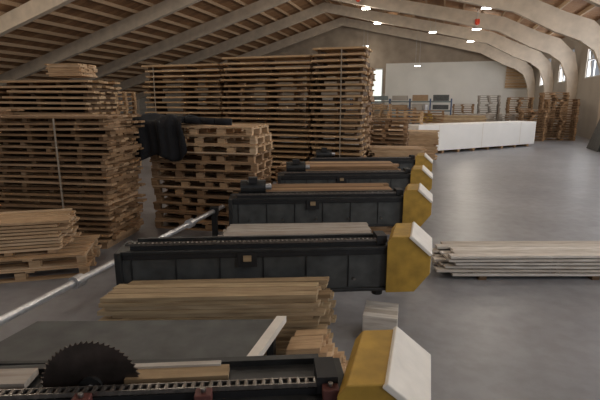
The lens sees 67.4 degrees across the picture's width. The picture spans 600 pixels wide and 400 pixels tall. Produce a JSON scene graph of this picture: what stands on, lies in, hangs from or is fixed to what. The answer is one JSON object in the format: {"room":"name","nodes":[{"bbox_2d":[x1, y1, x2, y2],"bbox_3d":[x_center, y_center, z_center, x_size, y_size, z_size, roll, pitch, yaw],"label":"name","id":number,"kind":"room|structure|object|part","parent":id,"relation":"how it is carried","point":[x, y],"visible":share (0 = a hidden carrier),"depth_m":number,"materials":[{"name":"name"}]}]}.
{"room":"woodworking factory","nodes":[
{"label":"woodworking factory","id":0,"kind":"room"},
{"bbox_2d":[118,94,146,114],"bbox_3d":[-29.241,-6.152,30.818,0.301,3.200,61.001,4,13,17],"label":"wall","id":1,"kind":"structure","parent":0,"point":[142,105],"depth_m":58.00,"materials":[{"name":"grey paint"}]},
{"bbox_2d":[0,121,599,399],"bbox_3d":[-7.293,-3.072,24.619,46.601,0.200,62.001,4,13,17],"label":"floor","id":2,"kind":"structure","parent":0,"point":[495,337],"depth_m":5.07,"materials":[{"name":"concrete"}]},
{"bbox_2d":[0,109,23,211],"bbox_3d":[-5.519,-0.402,7.066,2.073,2.000,1.098,1,12,7],"label":"stack","id":3,"kind":"object","parent":2,"relation":"on","point":[2,111],"visible":0.05,"depth_m":7.08,"materials":[{"name":"brown wood"}]},
{"bbox_2d":[0,88,13,106],"bbox_3d":[-6.104,-0.931,8.601,1.946,2.385,1.105,2,12,8],"label":"stack","id":4,"kind":"object","parent":3,"relation":"on","point":[3,91],"visible":0.04,"depth_m":8.09,"materials":[{"name":"brown wood"}]},
{"bbox_2d":[0,235,101,283],"bbox_3d":[-3.350,0.749,5.794,1.351,0.285,0.873,-3,13,-14],"label":"pallet","id":5,"kind":"object","parent":2,"relation":"on","point":[87,249],"visible":0.87,"depth_m":5.53,"materials":[{"name":"brown wood"}]},
{"bbox_2d":[0,208,81,256],"bbox_3d":[-3.596,0.411,5.714,1.404,0.405,0.725,-3,13,-14],"label":"pile","id":6,"kind":"object","parent":5,"relation":"on","point":[50,230],"visible":1,"depth_m":5.50,"materials":[{"name":"brown wood"}]},
{"bbox_2d":[0,80,125,148],"bbox_3d":[-4.242,-0.934,8.402,1.937,2.475,1.100,2,12,8],"label":"stack","id":7,"kind":"object","parent":2,"relation":"on","point":[33,96],"visible":0.24,"depth_m":7.84,"materials":[{"name":"brown wood"}]},
{"bbox_2d":[44,63,97,77],"bbox_3d":[-4.049,-2.296,7.995,0.677,0.208,0.502,2,12,8],"label":"bundle","id":8,"kind":"object","parent":7,"relation":"on","point":[66,70],"visible":1,"depth_m":7.78,"materials":[{"name":"brown wood"}]},
{"bbox_2d":[0,114,146,248],"bbox_3d":[-3.524,-0.341,6.981,2.047,1.915,1.104,1,12,7],"label":"stack","id":9,"kind":"object","parent":2,"relation":"on","point":[87,164],"visible":0.85,"depth_m":6.59,"materials":[{"name":"brown wood"}]},
{"bbox_2d":[0,204,224,325],"bbox_3d":[-1.909,0.858,4.645,0.270,0.560,5.300,3,13,15],"label":"shaft","id":10,"kind":"object","parent":2,"relation":"on","point":[75,282],"visible":0.49,"depth_m":4.11,"materials":[{"name":"metal"}]},
{"bbox_2d":[115,91,141,165],"bbox_3d":[-6.298,-2.313,14.846,1.685,2.445,1.091,4,13,17],"label":"pallet stack","id":11,"kind":"object","parent":2,"relation":"on","point":[133,96],"visible":0.12,"depth_m":14.51,"materials":[{"name":"brown wood"}]},
{"bbox_2d":[0,316,285,365],"bbox_3d":[-1.088,1.194,3.090,1.986,0.560,0.565,0,12,-1],"label":"table","id":12,"kind":"object","parent":2,"relation":"on","point":[36,343],"visible":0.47,"depth_m":3.04,"materials":[{"name":"metal"}]},
{"bbox_2d":[141,63,231,174],"bbox_3d":[-3.159,-2.290,13.129,2.530,3.128,1.005,4,13,17],"label":"stack","id":13,"kind":"object","parent":2,"relation":"on","point":[156,87],"visible":0.4,"depth_m":12.67,"materials":[{"name":"brown wood"}]},
{"bbox_2d":[150,124,273,231],"bbox_3d":[-1.499,-0.433,7.856,1.970,1.725,1.061,3,12,12],"label":"pallet stack","id":14,"kind":"object","parent":2,"relation":"on","point":[207,175],"visible":0.69,"depth_m":7.56,"materials":[{"name":"brown wood"}]},
{"bbox_2d":[130,113,231,161],"bbox_3d":[-1.940,-1.093,7.645,1.919,0.768,1.172,3,12,12],"label":"jacket","id":15,"kind":"object","parent":14,"relation":"on","point":[162,135],"visible":0.85,"depth_m":7.17,"materials":[{"name":"fabric"}]},
{"bbox_2d":[181,73,245,130],"bbox_3d":[-2.667,-2.493,14.272,1.900,3.042,1.004,4,13,17],"label":"stack","id":16,"kind":"object","parent":2,"relation":"on","point":[206,84],"visible":0.1,"depth_m":13.90,"materials":[{"name":"brown wood"}]},
{"bbox_2d":[0,326,430,399],"bbox_3d":[-0.748,1.140,2.117,2.932,1.077,0.490,-1,12,-4],"label":"machine","id":17,"kind":"object","parent":2,"relation":"on","point":[382,364],"visible":1,"depth_m":2.00,"materials":[{"name":"metal"}]},
{"bbox_3d":[-0.938,0.835,2.027,0.444,0.444,0.060,-1,12,-4],"label":"circular saw blade","id":18,"kind":"part","parent":17,"relation":"part of","materials":[{"name":"metal"}]},
{"bbox_3d":[-1.019,0.811,2.029,2.242,0.056,0.275,-1,12,-4],"label":"feed chain","id":19,"kind":"part","parent":17,"relation":"part of","materials":[{"name":"black metal"}]},
{"bbox_2d":[97,276,336,355],"bbox_3d":[-0.619,1.019,3.717,1.906,0.637,0.395,-1,12,-3],"label":"stack","id":20,"kind":"object","parent":2,"relation":"on","point":[306,303],"visible":0.58,"depth_m":3.52,"materials":[{"name":"brown wood"}]},
{"bbox_2d":[220,55,319,179],"bbox_3d":[-0.784,-2.189,12.326,2.601,3.270,0.994,4,13,17],"label":"stack","id":21,"kind":"object","parent":2,"relation":"on","point":[303,151],"visible":0.56,"depth_m":11.92,"materials":[{"name":"brown wood"}]},
{"bbox_2d":[114,222,431,294],"bbox_3d":[-0.133,0.749,4.202,2.932,0.960,0.490,-1,12,-4],"label":"machine","id":22,"kind":"object","parent":2,"relation":"on","point":[372,262],"visible":0.85,"depth_m":3.99,"materials":[{"name":"metal"}]},
{"bbox_3d":[-0.924,0.520,4.126,0.355,0.355,0.040,-1,12,-4],"label":"circular saw blade","id":23,"kind":"part","parent":22,"relation":"part of","materials":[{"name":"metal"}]},
{"bbox_3d":[-0.404,0.363,4.101,2.242,0.056,0.275,-1,12,-4],"label":"feed chain","id":24,"kind":"part","parent":22,"relation":"part of","materials":[{"name":"black metal"}]},
{"bbox_2d":[241,71,307,152],"bbox_3d":[-0.744,-2.372,13.709,1.917,3.042,0.988,4,13,17],"label":"stack","id":25,"kind":"object","parent":2,"relation":"on","point":[276,88],"visible":0.12,"depth_m":13.30,"materials":[{"name":"brown wood"}]},
{"bbox_2d":[218,222,370,235],"bbox_3d":[-0.051,0.649,5.542,1.865,0.589,0.629,-1,12,-3],"label":"planks","id":26,"kind":"object","parent":2,"relation":"on","point":[342,227],"visible":0.09,"depth_m":5.53,"materials":[{"name":"beige wood"}]},
{"bbox_2d":[0,0,599,125],"bbox_3d":[-5.369,-9.799,29.517,45.598,10.880,0.341,4,13,17],"label":"roof beam","id":27,"kind":"structure","parent":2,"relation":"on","point":[586,31],"depth_m":29.23,"materials":[{"name":"beige wood"}]},
{"bbox_2d":[0,0,599,36],"bbox_3d":[-7.415,-8.384,22.974,45.598,10.880,0.342,4,13,17],"label":"roof beam","id":28,"kind":"structure","parent":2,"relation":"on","point":[31,10],"depth_m":24.75,"materials":[{"name":"beige wood"}]},
{"bbox_2d":[286,329,348,373],"bbox_3d":[0.153,1.218,3.384,0.564,0.389,0.282,-1,12,-6],"label":"planks","id":29,"kind":"object","parent":2,"relation":"on","point":[311,341],"visible":0.38,"depth_m":3.33,"materials":[{"name":"brown wood"}]},
{"bbox_2d":[69,0,578,133],"bbox_3d":[-3.322,-11.213,36.059,45.598,10.880,0.341,4,13,17],"label":"roof beam","id":30,"kind":"structure","parent":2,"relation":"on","point":[555,47],"depth_m":31.69,"materials":[{"name":"beige wood"}]},
{"bbox_2d":[266,183,392,234],"bbox_3d":[0.350,0.159,7.452,2.399,0.739,0.811,-1,12,-3],"label":"planks","id":31,"kind":"object","parent":2,"relation":"on","point":[313,186],"visible":0.05,"depth_m":7.39,"materials":[{"name":"brown wood"}]},
{"bbox_2d":[228,176,432,227],"bbox_3d":[0.499,0.210,6.315,2.932,1.120,0.490,-1,12,-4],"label":"machine","id":32,"kind":"object","parent":2,"relation":"on","point":[253,204],"visible":0.85,"depth_m":6.12,"materials":[{"name":"metal"}]},
{"bbox_3d":[-0.600,-0.190,6.166,0.420,0.275,0.230,-1,12,-4],"label":"drive motor","id":33,"kind":"part","parent":32,"relation":"part of","materials":[{"name":"metal"}]},
{"bbox_3d":[0.211,-0.097,6.231,2.276,0.056,0.275,-1,12,-4],"label":"feed chain","id":34,"kind":"part","parent":32,"relation":"part of","materials":[{"name":"black metal"}]},
{"bbox_2d":[113,2,553,103],"bbox_3d":[-1.275,-12.628,42.602,45.598,10.880,0.342,4,13,17],"label":"roof beam","id":35,"kind":"structure","parent":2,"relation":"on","point":[512,48],"depth_m":39.09,"materials":[{"name":"beige wood"}]},
{"bbox_2d":[136,17,534,114],"bbox_3d":[0.917,-14.144,49.613,45.598,10.880,0.342,4,13,17],"label":"roof beam","id":36,"kind":"structure","parent":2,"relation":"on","point":[522,67],"depth_m":45.79,"materials":[{"name":"beige wood"}]},
{"bbox_2d":[275,161,400,183],"bbox_3d":[0.750,-0.311,9.294,2.538,0.879,0.814,-1,12,-3],"label":"planks","id":37,"kind":"object","parent":2,"relation":"on","point":[314,165],"visible":0.21,"depth_m":8.95,"materials":[{"name":"brown wood"}]},
{"bbox_2d":[308,46,372,158],"bbox_3d":[1.032,-2.115,11.648,1.449,3.412,1.007,4,13,17],"label":"stack","id":38,"kind":"object","parent":2,"relation":"on","point":[342,57],"visible":0.75,"depth_m":11.29,"materials":[{"name":"brown wood"}]},
{"bbox_2d":[305,67,375,156],"bbox_3d":[1.177,-2.247,13.130,1.913,3.042,1.001,4,13,17],"label":"stack","id":39,"kind":"object","parent":2,"relation":"on","point":[371,76],"visible":0.26,"depth_m":12.70,"materials":[{"name":"brown wood"}]},
{"bbox_2d":[278,159,432,193],"bbox_3d":[1.065,-0.202,8.221,2.932,1.120,0.490,-1,12,-4],"label":"machine","id":40,"kind":"object","parent":2,"relation":"on","point":[295,173],"visible":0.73,"depth_m":8.01,"materials":[{"name":"metal"}]},
{"bbox_3d":[-0.035,-0.602,8.072,0.420,0.275,0.230,-1,12,-4],"label":"drive motor","id":41,"kind":"part","parent":40,"relation":"part of","materials":[{"name":"metal"}]},
{"bbox_3d":[0.776,-0.509,8.137,2.276,0.056,0.275,-1,12,-4],"label":"feed chain","id":42,"kind":"part","parent":40,"relation":"part of","materials":[{"name":"black metal"}]},
{"bbox_2d":[309,147,432,172],"bbox_3d":[1.674,-0.646,10.274,2.932,1.120,0.490,-1,12,-4],"label":"machine","id":43,"kind":"object","parent":2,"relation":"on","point":[323,154],"visible":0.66,"depth_m":10.07,"materials":[{"name":"metal"}]},
{"bbox_3d":[0.575,-1.046,10.124,0.420,0.275,0.230,-1,12,-4],"label":"drive motor","id":44,"kind":"part","parent":43,"relation":"part of","materials":[{"name":"metal"}]},
{"bbox_3d":[1.385,-0.953,10.189,2.276,0.056,0.275,-1,12,-4],"label":"feed chain","id":45,"kind":"part","parent":43,"relation":"part of","materials":[{"name":"black metal"}]},
{"bbox_2d":[362,300,398,330],"bbox_3d":[0.740,1.123,4.130,0.300,0.260,0.318,3,13,14],"label":"block","id":46,"kind":"object","parent":2,"relation":"on","point":[376,315],"visible":0.59,"depth_m":4.00,"materials":[{"name":"grey wood"}]},
{"bbox_2d":[371,104,391,129],"bbox_3d":[6.509,-6.688,36.101,1.586,2.013,1.186,4,13,17],"label":"pallet stack","id":47,"kind":"object","parent":2,"relation":"on","point":[381,111],"visible":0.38,"depth_m":35.61,"materials":[{"name":"brown wood"}]},
{"bbox_2d":[368,118,409,154],"bbox_3d":[2.917,-1.891,14.938,1.376,1.581,1.072,4,13,17],"label":"pallet stack","id":48,"kind":"object","parent":2,"relation":"on","point":[385,132],"visible":0.47,"depth_m":14.54,"materials":[{"name":"brown wood"}]},
{"bbox_2d":[368,145,426,157],"bbox_3d":[2.750,-1.061,12.764,1.640,0.879,0.806,2,12,11],"label":"planks","id":49,"kind":"object","parent":2,"relation":"on","point":[376,150],"visible":0.28,"depth_m":12.37,"materials":[{"name":"brown wood"}]},
{"bbox_2d":[350,95,451,120],"bbox_3d":[10.209,-9.292,46.151,10.120,2.859,1.100,4,13,17],"label":"storage rack","id":50,"kind":"object","parent":2,"relation":"on","point":[415,98],"visible":0.4,"depth_m":45.18,"materials":[{"name":"blue paint"}]},
{"bbox_2d":[387,111,423,125],"bbox_3d":[4.601,-3.017,19.805,1.571,1.725,1.083,4,13,17],"label":"pallet stack","id":51,"kind":"object","parent":2,"relation":"on","point":[389,113],"visible":0.24,"depth_m":19.35,"materials":[{"name":"brown wood"}]},
{"bbox_2d":[373,129,438,159],"bbox_3d":[3.899,-2.035,16.748,2.398,1.099,1.008,4,13,17],"label":"boards","id":52,"kind":"object","parent":2,"relation":"on","point":[428,139],"visible":0.34,"depth_m":16.07,"materials":[{"name":"brown wood"}]},
{"bbox_2d":[395,108,416,120],"bbox_3d":[8.130,-6.222,34.628,1.599,1.725,1.180,4,13,17],"label":"pallet stack","id":53,"kind":"object","parent":2,"relation":"on","point":[397,109],"visible":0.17,"depth_m":34.09,"materials":[{"name":"brown wood"}]},
{"bbox_2d":[409,104,432,123],"bbox_3d":[7.493,-4.732,27.090,2.400,2.000,0.945,4,13,17],"label":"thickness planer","id":54,"kind":"object","parent":2,"relation":"on","point":[425,106],"visible":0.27,"depth_m":26.96,"materials":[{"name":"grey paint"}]},
{"bbox_2d":[412,110,444,123],"bbox_3d":[6.392,-3.610,22.550,1.569,1.725,1.072,4,13,17],"label":"pallet stack","id":55,"kind":"object","parent":2,"relation":"on","point":[429,111],"visible":0.3,"depth_m":22.05,"materials":[{"name":"brown wood"}]},
{"bbox_2d":[432,115,486,122],"bbox_3d":[8.700,-3.924,24.728,2.800,1.419,1.015,4,13,17],"label":"boards","id":56,"kind":"object","parent":2,"relation":"on","point":[447,118],"visible":0.21,"depth_m":24.18,"materials":[{"name":"brown wood"}]},
{"bbox_2d":[451,104,474,114],"bbox_3d":[11.375,-5.711,31.583,1.478,2.013,1.172,4,13,17],"label":"pallet stack","id":57,"kind":"object","parent":2,"relation":"on","point":[472,106],"visible":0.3,"depth_m":30.98,"materials":[{"name":"brown wood"}]},
{"bbox_2d":[400,121,535,152],"bbox_3d":[7.923,-2.945,20.717,7.900,1.200,1.106,-7,14,-30],"label":"bundle","id":58,"kind":"object","parent":2,"relation":"on","point":[454,137],"visible":0.8,"depth_m":20.24,"materials":[{"name":"white plastic"}]},
{"bbox_2d":[458,113,494,121],"bbox_3d":[11.168,-4.770,28.641,2.196,1.419,1.010,4,13,17],"label":"boards","id":59,"kind":"object","parent":2,"relation":"on","point":[490,117],"visible":0.1,"depth_m":27.90,"materials":[{"name":"brown wood"}]},
{"bbox_2d":[477,95,500,120],"bbox_3d":[13.145,-5.988,31.503,1.493,2.589,1.185,4,13,17],"label":"pallet stack","id":60,"kind":"object","parent":2,"relation":"on","point":[488,97],"visible":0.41,"depth_m":30.92,"materials":[{"name":"grey wood"}]},
{"bbox_2d":[498,114,527,120],"bbox_3d":[12.794,-4.456,27.144,1.574,1.437,1.158,4,13,17],"label":"pallet stack","id":61,"kind":"object","parent":2,"relation":"on","point":[513,117],"visible":0.27,"depth_m":26.67,"materials":[{"name":"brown wood"}]},
{"bbox_2d":[431,241,599,279],"bbox_3d":[3.580,0.756,5.709,3.853,0.309,0.647,0,12,0],"label":"lumber","id":62,"kind":"object","parent":2,"relation":"on","point":[479,259],"visible":0.98,"depth_m":5.45,"materials":[{"name":"brown wood"}]},
{"bbox_2d":[504,97,533,120],"bbox_3d":[14.584,-5.604,30.069,1.591,2.445,1.185,4,13,17],"label":"pallet stack","id":63,"kind":"object","parent":2,"relation":"on","point":[530,102],"visible":0.43,"depth_m":29.59,"materials":[{"name":"brown wood"}]},
{"bbox_2d":[518,109,547,140],"bbox_3d":[13.138,-4.263,25.566,1.372,1.725,1.181,4,13,17],"label":"pallet stack","id":64,"kind":"object","parent":2,"relation":"on","point":[544,113],"visible":0.61,"depth_m":25.11,"materials":[{"name":"brown wood"}]},
{"bbox_2d":[535,92,569,135],"bbox_3d":[16.250,-5.526,29.023,1.577,2.733,1.174,4,13,17],"label":"pallet stack","id":65,"kind":"object","parent":2,"relation":"on","point":[566,95],"visible":0.44,"depth_m":28.63,"materials":[{"name":"brown wood"}]},
{"bbox_2d":[543,99,579,140],"bbox_3d":[14.934,-4.627,25.890,1.675,2.301,1.172,4,13,17],"label":"pallet stack","id":66,"kind":"object","parent":2,"relation":"on","point":[560,125],"visible":0.82,"depth_m":25.56,"materials":[{"name":"brown wood"}]},
{"bbox_2d":[586,119,599,151],"bbox_3d":[13.925,-3.212,19.984,1.485,2.033,1.600,4,13,17],"label":"panels","id":67,"kind":"object","parent":2,"relation":"on","point":[594,143],"visible":1,"depth_m":20.43,"materials":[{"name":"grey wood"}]},
{"bbox_2d":[0,0,599,93],"bbox_3d":[-7.250,-10.248,23.214,46.201,8.199,61.301,4,13,17],"label":"ceiling","id":68,"kind":"structure","parent":0,"point":[78,19],"depth_m":34.66,"materials":[{"name":"brown wood"}]},
{"bbox_2d":[475,15,479,24],"bbox_3d":[11.853,-12.159,30.039,0.320,0.930,0.320,4,13,17],"label":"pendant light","id":69,"kind":"object","parent":68,"relation":"hanging from","point":[477,21],"visible":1,"depth_m":29.98,"materials":[{"name":"red metal"}]},
{"bbox_2d":[146,26,531,121],"bbox_3d":[1.668,-14.837,52.063,46.200,11.200,0.301,4,13,17],"label":"wall","id":70,"kind":"structure","parent":0,"point":[462,75],"depth_m":48.70,"materials":[{"name":"white paint"}]},
{"bbox_2d":[372,68,382,103],"bbox_3d":[8.586,-12.681,50.136,1.200,3.800,0.110,4,13,17],"label":"window","id":71,"kind":"structure","parent":70,"relation":"in","point":[378,84],"depth_m":50.01,"materials":[{"name":"glass"}]},
{"bbox_2d":[505,62,530,87],"bbox_3d":[22.126,-12.676,45.757,2.200,2.480,0.120,4,13,17],"label":"wooden wall panel","id":72,"kind":"object","parent":70,"relation":"attached to","point":[511,73],"visible":0.52,"depth_m":45.84,"materials":[{"name":"brown wood"}]},
{"bbox_2d":[532,19,599,138],"bbox_3d":[14.654,-5.173,17.300,0.309,7.000,61.001,4,13,17],"label":"wall","id":73,"kind":"structure","parent":0,"point":[588,89],"depth_m":28.82,"materials":[{"name":"grey paint"}]},
{"bbox_2d":[559,48,574,82],"bbox_3d":[19.595,-9.783,32.945,0.080,2.200,3.800,4,13,17],"label":"window","id":74,"kind":"structure","parent":73,"relation":"in","point":[574,48],"depth_m":34.67,"materials":[{"name":"glass"}]},
{"bbox_2d":[586,50,599,77],"bbox_3d":[17.549,-8.368,26.402,0.080,2.200,3.800,4,13,17],"label":"window","id":75,"kind":"structure","parent":73,"relation":"in","point":[589,60],"depth_m":27.88,"materials":[{"name":"glass"}]}
]}

